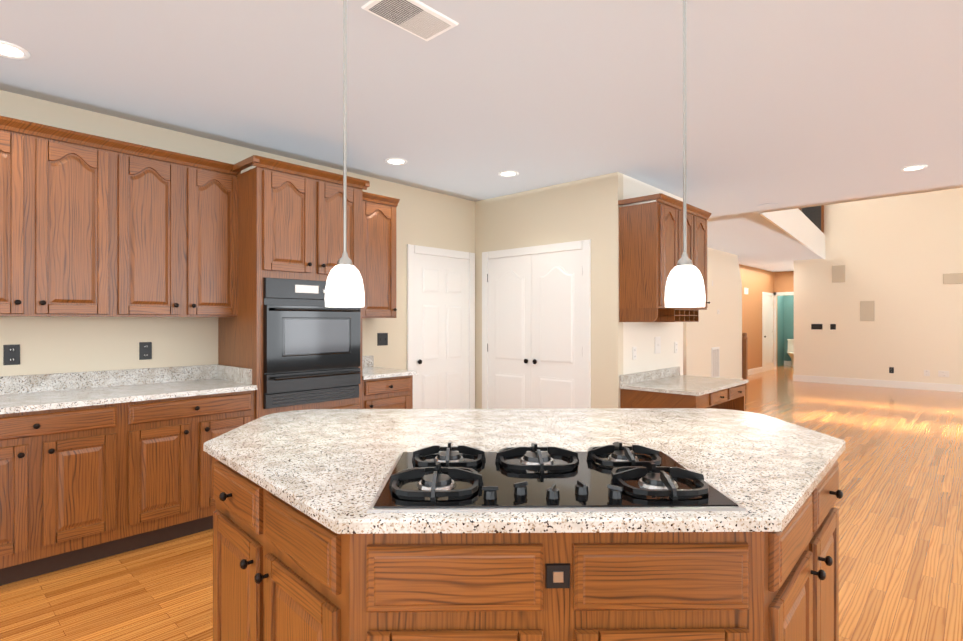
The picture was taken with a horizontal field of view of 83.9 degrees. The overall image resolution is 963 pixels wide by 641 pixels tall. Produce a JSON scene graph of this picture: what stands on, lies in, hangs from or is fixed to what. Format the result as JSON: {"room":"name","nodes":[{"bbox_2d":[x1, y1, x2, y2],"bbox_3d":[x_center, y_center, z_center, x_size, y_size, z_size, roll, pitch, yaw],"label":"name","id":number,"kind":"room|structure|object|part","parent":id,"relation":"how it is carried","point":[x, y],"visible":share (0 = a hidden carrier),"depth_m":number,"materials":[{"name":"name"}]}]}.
{"room":"kitchen","nodes":[
{"label":"kitchen","id":0,"kind":"room"},
{"bbox_2d":[0,90,474,376],"bbox_3d":[-3.325,-0.002,2.670,0.100,2.700,9.640,0,0,43],"label":"wall","id":1,"kind":"structure","parent":0,"point":[53,345],"depth_m":3.78,"materials":[{"name":"beige paint"}]},
{"bbox_2d":[3,344,19,364],"bbox_3d":[-2.780,0.203,3.173,0.008,0.120,0.075,0,0,43],"label":"electrical outlet","id":2,"kind":"object","parent":1,"relation":"attached to","point":[11,354],"visible":1,"depth_m":3.17,"materials":[{"name":"black plastic"}]},
{"bbox_2d":[0,116,115,316],"bbox_3d":[-2.627,-0.558,3.087,0.347,1.068,0.784,0,0,43],"label":"upper cabinet","id":3,"kind":"object","parent":1,"relation":"attached to","point":[58,185],"depth_m":3.06,"materials":[{"name":"brown wood"}]},
{"bbox_2d":[139,342,151,359],"bbox_3d":[-2.306,0.208,3.682,0.008,0.120,0.075,0,0,43],"label":"electrical outlet","id":4,"kind":"object","parent":1,"relation":"attached to","point":[145,350],"visible":1,"depth_m":3.68,"materials":[{"name":"black plastic"}]},
{"bbox_2d":[116,140,235,319],"bbox_3d":[-2.100,-0.558,3.653,0.347,1.068,0.763,0,0,43],"label":"upper cabinet","id":5,"kind":"object","parent":1,"relation":"attached to","point":[176,212],"depth_m":3.50,"materials":[{"name":"brown wood"}]},
{"bbox_2d":[0,356,375,395],"bbox_3d":[-2.531,0.381,3.427,0.022,0.105,4.430,0,0,43],"label":"backsplash","id":6,"kind":"structure","parent":1,"relation":"attached to","point":[40,382],"depth_m":3.49,"materials":[{"name":"grey stone"}]},
{"bbox_2d":[216,364,251,383],"bbox_3d":[-1.769,0.381,3.822,0.555,0.105,0.022,0,0,43],"label":"backsplash","id":7,"kind":"structure","parent":1,"relation":"attached to","point":[223,371],"depth_m":3.79,"materials":[{"name":"grey stone"}]},
{"bbox_2d":[377,333,387,345],"bbox_3d":[-0.944,0.180,5.140,0.012,0.120,0.120,0,0,43],"label":"switch plate","id":8,"kind":"object","parent":1,"relation":"attached to","point":[382,338],"visible":1,"depth_m":5.14,"materials":[{"name":"black plastic"}]},
{"bbox_2d":[368,193,399,317],"bbox_3d":[-1.082,-0.557,4.746,0.347,1.068,0.585,0,0,43],"label":"upper cabinet","id":9,"kind":"object","parent":1,"relation":"attached to","point":[381,209],"depth_m":4.72,"materials":[{"name":"brown wood"}]},
{"bbox_2d":[407,244,474,408],"bbox_3d":[-0.397,0.293,5.696,0.050,2.115,0.970,0,0,43],"label":"kitchen door","id":10,"kind":"structure","parent":1,"relation":"in","point":[440,321],"depth_m":5.70,"materials":[{"name":"white wood"}]},
{"bbox_2d":[0,365,962,640],"bbox_3d":[5.321,1.376,6.477,16.500,0.050,27.000,0,0,43],"label":"floor","id":11,"kind":"structure","parent":0,"point":[900,501],"depth_m":3.06,"materials":[{"name":"brown wood"}]},
{"bbox_2d":[0,404,127,585],"bbox_3d":[-2.526,0.905,2.974,0.647,0.885,0.765,0,0,43],"label":"base cabinet","id":12,"kind":"object","parent":11,"relation":"on","point":[95,465],"depth_m":2.84,"materials":[{"name":"brown wood"}]},
{"bbox_2d":[0,380,255,415],"bbox_3d":[-2.773,0.448,2.699,0.662,0.030,3.035,0,0,43],"label":"countertop","id":13,"kind":"structure","parent":12,"relation":"on","point":[11,402],"depth_m":3.18,"materials":[{"name":"white stone"}]},
{"bbox_2d":[128,392,255,550],"bbox_3d":[-2.005,0.906,3.534,0.647,0.885,0.765,0,0,43],"label":"base cabinet","id":14,"kind":"object","parent":11,"relation":"on","point":[170,474],"depth_m":3.24,"materials":[{"name":"brown wood"}]},
{"bbox_2d":[218,155,367,418],"bbox_3d":[-1.440,0.129,4.106,0.694,2.440,0.840,0,0,43],"label":"tall cabinet","id":15,"kind":"object","parent":11,"relation":"on","point":[289,216],"depth_m":3.78,"materials":[{"name":"brown wood"}]},
{"bbox_2d":[264,276,363,411],"bbox_3d":[-1.313,0.154,3.987,0.348,0.890,0.750,0,0,43],"label":"wall oven","id":16,"kind":"object","parent":15,"relation":"in","point":[313,356],"depth_m":3.82,"materials":[{"name":"black metal"}]},
{"bbox_3d":[-1.178,-0.224,3.903,0.002,0.055,0.380,0,0,43],"label":"oven cabinet plate white","id":17,"kind":"part","parent":16,"relation":"part of","materials":[{"name":"white plastic"}]},
{"bbox_2d":[264,305,359,373],"bbox_3d":[-1.199,0.126,3.881,0.036,0.465,0.750,0,0,43],"label":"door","id":18,"kind":"structure","parent":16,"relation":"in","point":[295,342],"depth_m":3.83,"materials":[{"name":"grey glass"}]},
{"bbox_3d":[-1.199,0.548,3.880,0.001,0.052,0.650,0,0,43],"label":"oven cabinet plate black","id":19,"kind":"part","parent":16,"relation":"part of","materials":[{"name":"black metal"}]},
{"bbox_2d":[368,376,412,408],"bbox_3d":[-0.992,0.907,4.620,0.647,0.885,0.525,0,0,43],"label":"base cabinet","id":20,"kind":"object","parent":11,"relation":"on","point":[396,392],"depth_m":4.42,"materials":[{"name":"brown wood"}]},
{"bbox_2d":[368,368,417,379],"bbox_3d":[-0.977,0.449,4.627,0.662,0.030,0.555,0,0,43],"label":"countertop","id":21,"kind":"structure","parent":20,"relation":"on","point":[373,373],"depth_m":4.48,"materials":[{"name":"white stone"}]},
{"bbox_2d":[213,468,842,640],"bbox_3d":[0.154,0.905,2.053,1.943,0.885,1.909,0,0,43],"label":"kitchen island","id":22,"kind":"object","parent":11,"relation":"on","point":[277,576],"depth_m":1.31,"materials":[{"name":"wood"}]},
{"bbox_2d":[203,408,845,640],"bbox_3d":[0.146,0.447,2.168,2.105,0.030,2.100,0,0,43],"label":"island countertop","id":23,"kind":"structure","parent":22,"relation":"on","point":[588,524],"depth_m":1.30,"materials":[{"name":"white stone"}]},
{"bbox_3d":[0.168,0.424,1.476,0.836,0.003,0.508,0,0,-1],"label":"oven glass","id":24,"kind":"part","parent":23,"relation":"part of","materials":[{"name":"black glass"}]},
{"bbox_3d":[0.172,0.574,1.203,0.056,0.055,0.006,0,0,-1],"label":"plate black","id":25,"kind":"part","parent":22,"relation":"part of","materials":[{"name":"black"}]},
{"bbox_2d":[618,193,748,410],"bbox_3d":[1.963,0.130,5.097,0.744,2.440,1.320,0,0,43],"label":"kitchen cabinets","id":26,"kind":"object","parent":11,"relation":"on","point":[650,244],"visible":0.73,"depth_m":4.81,"materials":[{"name":"brown wood"}]},
{"bbox_2d":[742,333,747,384],"bbox_3d":[3.823,0.154,10.190,1.127,2.400,4.070,0,0,43],"label":"stair rail","id":27,"kind":"object","parent":11,"relation":"on","point":[744,356],"visible":0.19,"depth_m":11.25,"materials":[{"name":"brown wood"}]},
{"bbox_2d":[787,339,793,366],"bbox_3d":[9.125,0.953,15.621,0.460,0.810,0.693,0,0,43],"label":"toilet","id":28,"kind":"object","parent":11,"relation":"on","point":[790,352],"visible":0.4,"depth_m":15.77,"materials":[{"name":"beige ceramic"}]},
{"bbox_2d":[0,0,962,219],"bbox_3d":[1.960,-1.505,-0.333,12.130,0.300,12.450,0,0,43],"label":"ceiling","id":29,"kind":"structure","parent":0,"point":[793,104],"depth_m":3.10,"materials":[{"name":"grey paint"}]},
{"bbox_2d":[0,41,29,59],"bbox_3d":[-2.370,-1.347,2.670,0.190,0.009,0.190,0,0,43],"label":"recessed light","id":30,"kind":"object","parent":29,"relation":"attached to","point":[10,50],"visible":1,"depth_m":2.69,"materials":[{"name":"white"}]},
{"bbox_2d":[325,0,364,306],"bbox_3d":[-0.533,-0.702,2.091,0.151,1.299,0.151,0,0,43],"label":"pendant lamp","id":31,"kind":"object","parent":29,"relation":"hanging from","point":[344,286],"visible":1,"depth_m":2.06,"materials":[{"name":"white glass"}]},
{"bbox_3d":[-0.533,-0.136,2.091,0.151,0.166,0.151,0,0,43],"label":"lamp shade glass","id":32,"kind":"part","parent":31,"relation":"part of","materials":[{"name":"white glass"}]},
{"bbox_2d":[385,158,406,164],"bbox_3d":[-0.724,-1.345,4.539,0.190,0.009,0.190,0,0,43],"label":"recessed light","id":33,"kind":"object","parent":29,"relation":"attached to","point":[396,161],"visible":1,"depth_m":4.54,"materials":[{"name":"white"}]},
{"bbox_2d":[361,0,458,40],"bbox_3d":[-0.311,-1.348,2.378,0.220,0.010,0.380,0,0,43],"label":"ceiling air vent","id":34,"kind":"object","parent":29,"relation":"attached to","point":[421,20],"visible":1,"depth_m":2.37,"materials":[{"name":"white metal"}]},
{"bbox_2d":[369,0,423,24],"bbox_3d":[-0.370,-1.344,2.320,0.170,0.002,0.165,0,0,43],"label":"grille","id":35,"kind":"object","parent":34,"relation":"attached to","point":[396,12],"depth_m":2.32,"materials":[{"name":"grey metal"}]},
{"bbox_2d":[399,11,450,38],"bbox_3d":[-0.258,-1.343,2.441,0.172,0.002,0.165,0,0,43],"label":"grille","id":36,"kind":"object","parent":34,"relation":"attached to","point":[422,24],"depth_m":2.43,"materials":[{"name":"grey metal"}]},
{"bbox_2d":[498,171,518,176],"bbox_3d":[0.246,-1.345,4.920,0.190,0.009,0.190,0,0,43],"label":"recessed light","id":37,"kind":"object","parent":29,"relation":"attached to","point":[508,173],"visible":1,"depth_m":4.91,"materials":[{"name":"white"}]},
{"bbox_2d":[665,0,704,307],"bbox_3d":[0.799,-0.702,2.108,0.151,1.299,0.151,0,0,43],"label":"pendant lamp","id":38,"kind":"object","parent":29,"relation":"hanging from","point":[685,288],"visible":1,"depth_m":2.07,"materials":[{"name":"white glass"}]},
{"bbox_3d":[0.799,-0.136,2.108,0.151,0.166,0.151,0,0,43],"label":"lamp shade glass","id":39,"kind":"part","parent":38,"relation":"part of","materials":[{"name":"white glass"}]},
{"bbox_2d":[757,203,777,207],"bbox_3d":[3.347,-1.346,6.268,0.220,0.006,0.220,0,0,43],"label":"recessed light","id":40,"kind":"object","parent":29,"relation":"attached to","point":[768,205],"visible":0.94,"depth_m":6.26,"materials":[{"name":"grey"}]},
{"bbox_2d":[900,165,927,170],"bbox_3d":[3.819,-1.345,4.735,0.190,0.009,0.190,0,0,43],"label":"recessed light","id":41,"kind":"object","parent":29,"relation":"attached to","point":[913,167],"visible":1,"depth_m":4.73,"materials":[{"name":"white"}]},
{"bbox_2d":[475,172,622,408],"bbox_3d":[0.618,0.000,5.516,1.790,2.700,0.100,0,0,43],"label":"wall","id":42,"kind":"structure","parent":0,"point":[583,209],"depth_m":5.11,"materials":[{"name":"beige paint"}]},
{"bbox_2d":[482,239,590,408],"bbox_3d":[0.516,0.292,5.524,1.390,2.115,0.018,0,0,43],"label":"double door","id":43,"kind":"structure","parent":42,"relation":"attached to","point":[557,327],"depth_m":5.48,"materials":[{"name":"white wood"}]},
{"bbox_3d":[0.294,0.330,5.732,0.606,2.020,0.015,0,0,43],"label":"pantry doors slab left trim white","id":44,"kind":"part","parent":43,"relation":"part of","materials":[{"name":"white wood"}]},
{"bbox_3d":[0.516,0.292,5.524,1.390,2.115,0.018,0,0,43],"label":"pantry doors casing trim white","id":45,"kind":"part","parent":43,"relation":"part of","materials":[{"name":"white wood"}]},
{"bbox_2d":[623,174,682,374],"bbox_3d":[1.734,0.000,5.474,0.100,2.700,1.360,0,0,43],"label":"wall","id":46,"kind":"structure","parent":0,"point":[640,336],"depth_m":5.30,"materials":[{"name":"white paint"}]},
{"bbox_2d":[632,347,636,359],"bbox_3d":[1.455,0.310,5.092,0.008,0.120,0.075,0,0,43],"label":"outlet","id":47,"kind":"object","parent":46,"relation":"attached to","point":[634,352],"visible":1,"depth_m":5.09,"materials":[{"name":"white plastic"}]},
{"bbox_2d":[655,337,660,353],"bbox_3d":[1.797,0.250,5.456,0.012,0.170,0.130,0,0,43],"label":"light switch","id":48,"kind":"object","parent":46,"relation":"attached to","point":[657,344],"visible":1,"depth_m":5.45,"materials":[{"name":"white plastic"}]},
{"bbox_2d":[674,342,677,352],"bbox_3d":[2.102,0.290,5.787,0.008,0.120,0.075,0,0,43],"label":"outlet","id":49,"kind":"object","parent":46,"relation":"attached to","point":[675,347],"visible":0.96,"depth_m":5.78,"materials":[{"name":"white plastic"}]},
{"bbox_2d":[683,247,741,378],"bbox_3d":[4.446,0.004,10.233,0.100,2.700,2.900,0,0,43],"label":"wall","id":50,"kind":"structure","parent":0,"point":[707,332],"depth_m":10.29,"materials":[{"name":"beige paint"}]},
{"bbox_2d":[711,347,719,377],"bbox_3d":[4.420,0.804,10.119,0.013,0.600,0.400,0,0,43],"label":"air vent","id":51,"kind":"object","parent":50,"relation":"in","point":[715,361],"visible":0.88,"depth_m":10.10,"materials":[{"name":"white"}]},
{"bbox_2d":[713,349,717,376],"bbox_3d":[4.420,0.804,10.112,0.003,0.520,0.330,0,0,43],"label":"grille","id":52,"kind":"object","parent":51,"relation":"attached to","point":[715,351],"depth_m":10.09,"materials":[{"name":"grey metal"}]},
{"bbox_2d":[739,264,773,368],"bbox_3d":[6.599,0.006,13.351,0.100,2.700,4.400,0,0,43],"label":"wall","id":53,"kind":"structure","parent":0,"point":[756,282],"depth_m":13.66,"materials":[{"name":"brown paint"}]},
{"bbox_2d":[748,364,773,374],"bbox_3d":[6.648,1.286,13.318,0.015,0.140,4.380,0,0,43],"label":"baseboard","id":54,"kind":"structure","parent":53,"relation":"attached to","point":[758,370],"depth_m":13.92,"materials":[{"name":"white wood"}]},
{"bbox_2d":[762,292,772,371],"bbox_3d":[7.736,0.300,14.479,0.018,2.115,0.970,0,0,43],"label":"door","id":55,"kind":"structure","parent":53,"relation":"attached to","point":[768,330],"depth_m":14.43,"materials":[{"name":"white wood"}]},
{"bbox_3d":[7.736,0.300,14.479,0.018,2.115,0.970,0,0,43],"label":"white hall door casing trim","id":56,"kind":"part","parent":55,"relation":"part of","materials":[{"name":"white wood"}]},
{"bbox_2d":[707,213,822,271],"bbox_3d":[5.994,-1.593,14.361,6.740,0.500,14.550,0,0,43],"label":"ceiling","id":57,"kind":"structure","parent":0,"point":[758,241],"depth_m":9.38,"materials":[{"name":"grey paint"}]},
{"bbox_2d":[776,296,776,368],"bbox_3d":[8.195,0.333,14.939,0.070,2.050,0.100,0,0,43],"label":"wall","id":58,"kind":"structure","parent":0,"point":[776,332],"depth_m":14.88,"materials":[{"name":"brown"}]},
{"bbox_2d":[777,296,783,366],"bbox_3d":[8.603,0.008,15.722,0.100,2.700,1.600,0,0,43],"label":"wall","id":59,"kind":"structure","parent":0,"point":[780,330],"depth_m":15.98,"materials":[{"name":"teal"}]},
{"bbox_2d":[774,271,793,295],"bbox_3d":[8.463,-1.018,14.691,0.800,0.650,0.100,0,0,43],"label":"wall","id":60,"kind":"structure","parent":0,"point":[783,281],"depth_m":14.75,"materials":[{"name":"brown paint"}]},
{"bbox_2d":[774,292,775,368],"bbox_3d":[8.155,0.288,14.895,0.069,2.140,0.020,0,0,43],"label":"trim","id":61,"kind":"structure","parent":60,"relation":"attached to","point":[774,331],"depth_m":14.89,"materials":[{"name":"white wood"}]},
{"bbox_2d":[774,292,793,295],"bbox_3d":[8.455,-0.738,14.616,0.889,0.090,0.020,0,0,43],"label":"trim","id":62,"kind":"structure","parent":60,"relation":"attached to","point":[783,293],"depth_m":14.74,"materials":[{"name":"white wood"}]},
{"bbox_2d":[784,295,793,360],"bbox_3d":[9.731,0.008,15.832,1.800,2.700,0.100,0,0,43],"label":"wall","id":63,"kind":"structure","parent":0,"point":[788,316],"depth_m":16.19,"materials":[{"name":"teal paint"}]},
{"bbox_2d":[784,361,791,365],"bbox_3d":[9.655,1.288,15.823,1.300,0.140,0.015,0,0,43],"label":"baseboard","id":64,"kind":"structure","parent":63,"relation":"attached to","point":[788,363],"depth_m":16.19,"materials":[{"name":"white"}]},
{"bbox_2d":[760,208,824,258],"bbox_3d":[5.473,-1.587,9.174,0.030,0.520,6.269,0,0,39],"label":"wall","id":65,"kind":"structure","parent":0,"point":[797,224],"depth_m":9.01,"materials":[{"name":"white paint"}]},
{"bbox_2d":[798,205,823,232],"bbox_3d":[5.435,-2.372,9.206,0.090,1.050,6.267,0,0,39],"label":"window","id":66,"kind":"structure","parent":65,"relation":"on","point":[814,215],"depth_m":10.96,"materials":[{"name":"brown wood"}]},
{"bbox_3d":[5.444,-2.307,9.217,0.018,0.920,6.111,0,0,39],"label":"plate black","id":67,"kind":"part","parent":66,"relation":"part of","materials":[{"name":"black"}]},
{"bbox_2d":[794,188,962,384],"bbox_3d":[10.992,-1.448,8.385,10.800,5.600,0.120,0,0,43],"label":"wall","id":68,"kind":"structure","parent":0,"point":[898,257],"depth_m":10.87,"materials":[{"name":"beige paint"}]},
{"bbox_2d":[811,324,821,328],"bbox_3d":[7.320,0.131,11.712,0.189,0.089,0.012,0,0,43],"label":"switch plate","id":69,"kind":"object","parent":68,"relation":"attached to","point":[816,326],"visible":1,"depth_m":11.71,"materials":[{"name":"black plastic"}]},
{"bbox_2d":[830,324,835,329],"bbox_3d":[7.543,0.135,11.504,0.100,0.120,0.012,0,0,43],"label":"switch plate","id":70,"kind":"object","parent":68,"relation":"attached to","point":[832,326],"visible":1,"depth_m":11.51,"materials":[{"name":"black plastic"}]},
{"bbox_2d":[832,265,844,282],"bbox_3d":[7.618,-0.995,11.438,0.240,0.360,0.008,0,0,43],"label":"wall speaker","id":71,"kind":"object","parent":68,"relation":"attached to","point":[838,273],"visible":1,"depth_m":11.44,"materials":[{"name":"beige"}]},
{"bbox_2d":[860,301,873,320],"bbox_3d":[7.984,-0.196,11.097,0.240,0.420,0.008,0,0,43],"label":"speaker","id":72,"kind":"object","parent":68,"relation":"attached to","point":[866,310],"visible":1,"depth_m":11.10,"materials":[{"name":"beige"}]},
{"bbox_2d":[794,375,962,391],"bbox_3d":[10.946,1.282,8.333,10.800,0.140,0.015,0,0,43],"label":"baseboard","id":73,"kind":"structure","parent":68,"relation":"attached to","point":[896,384],"depth_m":10.91,"materials":[{"name":"white wood"}]},
{"bbox_2d":[889,367,893,372],"bbox_3d":[8.276,1.004,10.823,0.075,0.120,0.008,0,0,43],"label":"electrical outlet","id":74,"kind":"object","parent":68,"relation":"attached to","point":[891,369],"visible":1,"depth_m":10.82,"materials":[{"name":"black plastic"}]},
{"bbox_2d":[924,370,929,375],"bbox_3d":[8.679,1.024,10.448,0.090,0.120,0.008,0,0,43],"label":"electrical outlet","id":75,"kind":"object","parent":68,"relation":"attached to","point":[926,372],"visible":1,"depth_m":10.44,"materials":[{"name":"white plastic"}]},
{"bbox_2d":[938,371,948,376],"bbox_3d":[8.862,1.024,10.277,0.160,0.120,0.008,0,0,43],"label":"electrical outlet","id":76,"kind":"object","parent":68,"relation":"attached to","point":[943,373],"visible":1,"depth_m":10.28,"materials":[{"name":"white plastic"}]},
{"bbox_2d":[943,273,962,283],"bbox_3d":[9.081,-0.796,10.075,0.620,0.200,0.008,0,0,43],"label":"speaker","id":77,"kind":"object","parent":68,"relation":"attached to","point":[953,278],"visible":1,"depth_m":10.18,"materials":[{"name":"beige"}]}
]}

